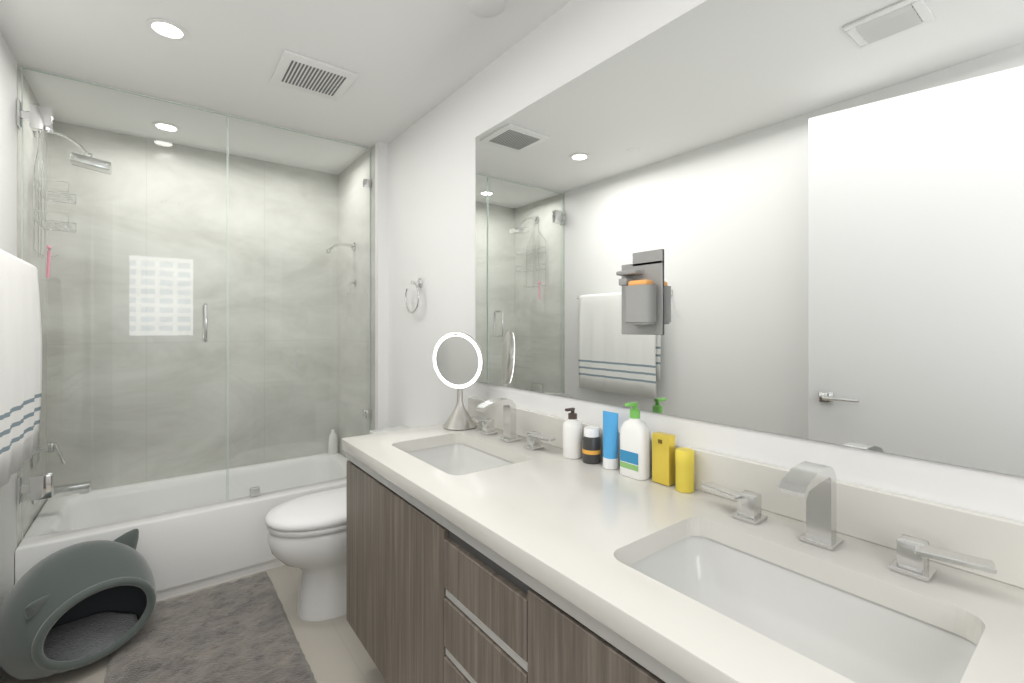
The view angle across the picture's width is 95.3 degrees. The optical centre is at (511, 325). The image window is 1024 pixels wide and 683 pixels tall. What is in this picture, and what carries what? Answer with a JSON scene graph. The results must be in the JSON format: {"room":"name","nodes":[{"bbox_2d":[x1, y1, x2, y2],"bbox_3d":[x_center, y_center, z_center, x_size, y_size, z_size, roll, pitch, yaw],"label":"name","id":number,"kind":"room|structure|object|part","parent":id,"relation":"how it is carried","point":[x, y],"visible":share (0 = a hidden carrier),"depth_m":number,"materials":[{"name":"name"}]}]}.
{"room":"bathroom","nodes":[
{"label":"bathroom","id":0,"kind":"room"},
{"bbox_2d":[0,32,46,606],"bbox_3d":[-1.183,0.101,0.715,0.100,2.360,4.470,0,0,-37],"label":"wall","id":1,"kind":"structure","parent":0,"point":[42,281],"depth_m":1.93,"materials":[{"name":"paint"}]},
{"bbox_2d":[0,666,4,681],"bbox_3d":[-1.225,1.236,0.862,0.012,0.090,2.655,0,0,-37],"label":"baseboard","id":2,"kind":"structure","parent":1,"relation":"attached to","point":[2,671],"depth_m":1.68,"materials":[{"name":"white paint"}]},
{"bbox_2d":[0,249,41,486],"bbox_3d":[-1.625,0.120,1.471,0.112,0.703,0.791,0,0,-37],"label":"towel","id":3,"kind":"object","parent":1,"relation":"attached to","point":[20,360],"visible":1,"depth_m":1.50,"materials":[{"name":"white fabric"}]},
{"bbox_2d":[31,431,65,468],"bbox_3d":[-2.199,0.588,2.222,0.107,0.163,0.150,0,0,-37],"label":"tub valve","id":4,"kind":"object","parent":1,"relation":"attached to","point":[47,446],"depth_m":2.21,"materials":[{"name":"silver metal"}]},
{"bbox_2d":[33,481,90,503],"bbox_3d":[-2.164,0.796,2.249,0.198,0.070,0.070,0,0,-37],"label":"tub spout","id":5,"kind":"object","parent":1,"relation":"attached to","point":[68,489],"depth_m":2.25,"materials":[{"name":"silver metal"}]},
{"bbox_2d":[33,130,111,277],"bbox_3d":[-2.132,-0.584,2.273,0.276,0.730,0.264,0,0,-37],"label":"shower head","id":6,"kind":"object","parent":1,"relation":"attached to","point":[79,161],"depth_m":2.24},
{"bbox_2d":[47,121,337,498],"bbox_3d":[-1.873,0.101,2.935,1.491,2.360,0.100,0,0,-37],"label":"wall","id":7,"kind":"structure","parent":0,"point":[104,265],"depth_m":2.80,"materials":[{"name":"stone"}]},
{"bbox_2d":[0,565,386,682],"bbox_3d":[-0.525,1.331,1.215,1.753,0.100,4.470,0,0,-37],"label":"floor","id":8,"kind":"structure","parent":0,"point":[334,650],"depth_m":1.83,"materials":[{"name":"tile"}]},
{"bbox_2d":[15,452,347,600],"bbox_3d":[-1.627,1.091,2.612,1.487,0.380,0.708,0,0,-37],"label":"bathtub","id":9,"kind":"object","parent":8,"relation":"on","point":[182,550],"visible":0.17,"depth_m":2.37,"materials":[{"name":"white ceramic"}]},
{"bbox_2d":[16,67,370,539],"bbox_3d":[-1.453,-0.088,2.381,1.489,1.968,0.114,0,0,-37],"label":"glass","id":10,"kind":"object","parent":9,"relation":"on","point":[38,486],"visible":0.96,"depth_m":2.24,"materials":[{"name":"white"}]},
{"bbox_3d":[-1.745,-0.092,2.159,0.731,1.958,0.010,0,0,-37],"label":"door","id":11,"kind":"part","parent":10,"relation":"part of","materials":[{"name":"clear glass"}]},
{"bbox_3d":[-1.529,-0.014,2.324,0.016,0.195,0.114,0,0,-37],"label":"handle","id":12,"kind":"part","parent":10,"relation":"part of","materials":[{"name":"silver metal"}]},
{"bbox_2d":[328,429,337,453],"bbox_3d":[-1.259,0.818,3.283,0.066,0.165,0.044,0,0,-37],"label":"shampoo bottle","id":13,"kind":"object","parent":9,"relation":"on","point":[332,443],"depth_m":3.27,"materials":[{"name":"white plastic"}]},
{"bbox_2d":[104,572,316,682],"bbox_3d":[-1.182,1.268,1.806,0.611,0.023,1.070,0,0,-37],"label":"rug","id":14,"kind":"object","parent":8,"relation":"on","point":[240,630],"visible":0.94,"depth_m":1.85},
{"bbox_2d":[0,529,155,679],"bbox_3d":[-1.670,1.054,1.810,0.462,0.401,0.457,0,0,-37],"label":"bed","id":15,"kind":"object","parent":14,"relation":"on","point":[76,606],"visible":1,"depth_m":1.74,"materials":[{"name":"grey plastic"}]},
{"bbox_2d":[16,610,137,674],"bbox_3d":[-1.670,1.217,1.808,0.344,0.070,0.327,0,0,-37],"label":"cushion","id":16,"kind":"object","parent":15,"relation":"on","point":[85,641],"depth_m":1.78,"materials":[{"name":"grey fabric"}]},
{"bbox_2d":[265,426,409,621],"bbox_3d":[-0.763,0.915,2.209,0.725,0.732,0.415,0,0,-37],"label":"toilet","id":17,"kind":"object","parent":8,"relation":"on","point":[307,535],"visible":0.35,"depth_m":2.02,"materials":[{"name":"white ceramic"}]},
{"bbox_3d":[-0.823,0.843,2.163,0.574,0.071,0.394,0,0,-37],"label":"seat","id":18,"kind":"part","parent":17,"relation":"part of","materials":[{"name":"white plastic"}]},
{"bbox_3d":[-0.772,1.081,2.202,0.682,0.400,0.388,0,0,-37],"label":"bowl","id":19,"kind":"part","parent":17,"relation":"part of","materials":[{"name":"white ceramic"}]},
{"bbox_2d":[0,0,570,174],"bbox_3d":[-0.525,-1.129,1.215,1.753,0.100,4.470,0,0,-37],"label":"ceiling","id":20,"kind":"structure","parent":0,"point":[410,62],"depth_m":1.91,"materials":[{"name":"white paint"}]},
{"bbox_2d":[152,122,180,131],"bbox_3d":[-1.875,-1.076,2.531,0.126,0.006,0.126,0,0,-37],"label":"recessed light","id":21,"kind":"object","parent":20,"relation":"in","point":[164,126],"depth_m":2.52,"materials":[{"name":"white"}]},
{"bbox_2d":[146,18,188,40],"bbox_3d":[-1.254,-1.076,1.698,0.126,0.006,0.126,0,0,-37],"label":"recessed light","id":22,"kind":"object","parent":20,"relation":"in","point":[167,29],"visible":1,"depth_m":1.69,"materials":[{"name":"white"}]},
{"bbox_2d":[270,50,357,100],"bbox_3d":[-0.860,-1.072,2.022,0.290,0.014,0.290,0,0,-37],"label":"ceiling vent","id":23,"kind":"object","parent":20,"relation":"in","point":[299,72],"visible":1,"depth_m":2.00,"materials":[{"name":"white"}]},
{"bbox_2d":[467,0,504,17],"bbox_3d":[-0.087,-1.075,1.567,0.126,0.008,0.126,0,0,-37],"label":"recessed light","id":24,"kind":"object","parent":20,"relation":"in","point":[487,8],"visible":1,"depth_m":1.57,"materials":[{"name":"white"}]},
{"bbox_2d":[338,145,374,456],"bbox_3d":[-0.997,0.101,3.149,0.162,2.360,0.820,0,0,-37],"label":"wall","id":25,"kind":"structure","parent":0,"point":[361,337],"depth_m":3.04,"materials":[{"name":"stone"}]},
{"bbox_2d":[326,242,355,293],"bbox_3d":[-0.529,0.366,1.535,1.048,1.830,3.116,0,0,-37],"label":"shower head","id":26,"kind":"object","parent":25,"relation":"attached to","point":[353,245],"depth_m":3.02,"materials":[{"name":"silver metal"}]},
{"bbox_2d":[375,142,387,429],"bbox_3d":[-0.737,0.101,2.807,0.162,2.360,0.040,0,0,-37],"label":"wall","id":27,"kind":"structure","parent":0,"point":[381,285],"depth_m":2.76,"materials":[{"name":"white paint"}]},
{"bbox_2d":[388,0,1023,521],"bbox_3d":[0.363,0.101,1.413,0.100,2.360,3.510,0,0,-37],"label":"wall","id":28,"kind":"structure","parent":0,"point":[432,198],"depth_m":1.90,"materials":[{"name":"white paint"}]},
{"bbox_2d":[405,278,422,313],"bbox_3d":[-0.504,-0.153,2.428,0.049,0.185,0.166,0,0,-37],"label":"towel ring","id":29,"kind":"object","parent":28,"relation":"attached to","point":[418,283],"visible":1,"depth_m":2.41,"materials":[{"name":"silver metal"}]},
{"bbox_2d":[346,441,977,682],"bbox_3d":[0.145,0.769,1.166,0.539,0.634,1.776,0,0,-37],"label":"bathroom vanity","id":30,"kind":"object","parent":28,"relation":"attached to","point":[426,602],"depth_m":0.95,"materials":[{"name":"laminate"}]},
{"bbox_2d":[342,424,1023,682],"bbox_3d":[0.139,0.449,1.161,0.558,0.075,1.780,0,0,-37],"label":"countertop","id":31,"kind":"structure","parent":30,"relation":"on","point":[572,527],"depth_m":0.84,"materials":[{"name":"white stone"}]},
{"bbox_2d":[433,332,483,429],"bbox_3d":[-0.210,0.217,1.880,0.144,0.385,0.206,0,0,-37],"label":"makeup mirror","id":32,"kind":"object","parent":31,"relation":"on","point":[458,360],"visible":1,"depth_m":1.86,"materials":[{"name":"silver metal"}]},
{"label":"glass","id":33,"kind":"part","parent":32,"relation":"part of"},
{"bbox_2d":[470,398,557,448],"bbox_3d":[-0.050,0.335,1.640,0.160,0.153,0.470,0,0,-37],"label":"faucet","id":34,"kind":"object","parent":31,"relation":"on","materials":[{"name":"silver metal"}]},
{"bbox_2d":[563,407,582,458],"bbox_3d":[0.190,0.334,1.461,0.062,0.152,0.062,0,0,-37],"label":"lotion bottle","id":35,"kind":"object","parent":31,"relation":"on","point":[572,435],"visible":1,"depth_m":1.44,"materials":[{"name":"white plastic"}]},
{"bbox_2d":[582,426,600,463],"bbox_3d":[0.239,0.358,1.403,0.055,0.103,0.055,0,0,-37],"label":"bottle","id":36,"kind":"object","parent":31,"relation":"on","point":[591,446],"visible":1,"depth_m":1.38,"materials":[{"name":"grey plastic"}]},
{"bbox_2d":[603,411,617,469],"bbox_3d":[0.284,0.330,1.347,0.044,0.160,0.058,0,0,-37],"label":"bottle","id":37,"kind":"object","parent":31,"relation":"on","point":[610,440],"visible":0.98,"depth_m":1.33,"materials":[{"name":"blue plastic"}]},
{"bbox_2d":[620,402,649,479],"bbox_3d":[0.331,0.310,1.270,0.061,0.200,0.082,0,0,-37],"label":"bottle","id":38,"kind":"object","parent":31,"relation":"on","point":[634,446],"visible":1,"depth_m":1.25,"materials":[{"name":"white plastic"}]},
{"bbox_2d":[652,432,674,485],"bbox_3d":[0.394,0.346,1.215,0.032,0.128,0.052,0,0,-37],"label":"box","id":39,"kind":"object","parent":31,"relation":"on","point":[663,458],"visible":1,"depth_m":1.20,"materials":[{"name":"yellow cardboard"}]},
{"bbox_2d":[675,447,694,492],"bbox_3d":[0.430,0.359,1.162,0.045,0.101,0.045,0,0,-37],"label":"bottle","id":40,"kind":"object","parent":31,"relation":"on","point":[684,468],"visible":0.98,"depth_m":1.14,"materials":[{"name":"yellow plastic"}]},
{"bbox_2d":[694,461,1001,580],"bbox_3d":[0.547,0.335,0.856,0.160,0.153,0.470,0,0,-37],"label":"faucet","id":41,"kind":"object","parent":31,"relation":"on","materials":[{"name":"silver metal"}]},
{"bbox_2d":[468,397,1023,588],"bbox_3d":[0.353,0.361,1.324,0.018,0.100,1.780,0,0,-37],"label":"backsplash","id":42,"kind":"structure","parent":28,"relation":"attached to","point":[868,513],"depth_m":0.87,"materials":[{"name":"white stone"}]},
{"bbox_2d":[475,0,1023,476],"bbox_3d":[0.372,-0.285,1.313,0.005,1.048,1.740,0,0,-37],"label":"mirror","id":43,"kind":"object","parent":28,"relation":"attached to","point":[819,204],"visible":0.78,"depth_m":1.01,"materials":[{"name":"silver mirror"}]},
{"bbox_2d":[616,249,662,334],"bbox_3d":[0.343,-0.090,1.297,0.060,0.233,0.140,0,0,-37],"label":"caddy","id":44,"kind":"object","parent":43,"relation":"attached to","point":[641,282],"visible":1,"depth_m":1.27,"materials":[{"name":"grey plastic"}]}
]}

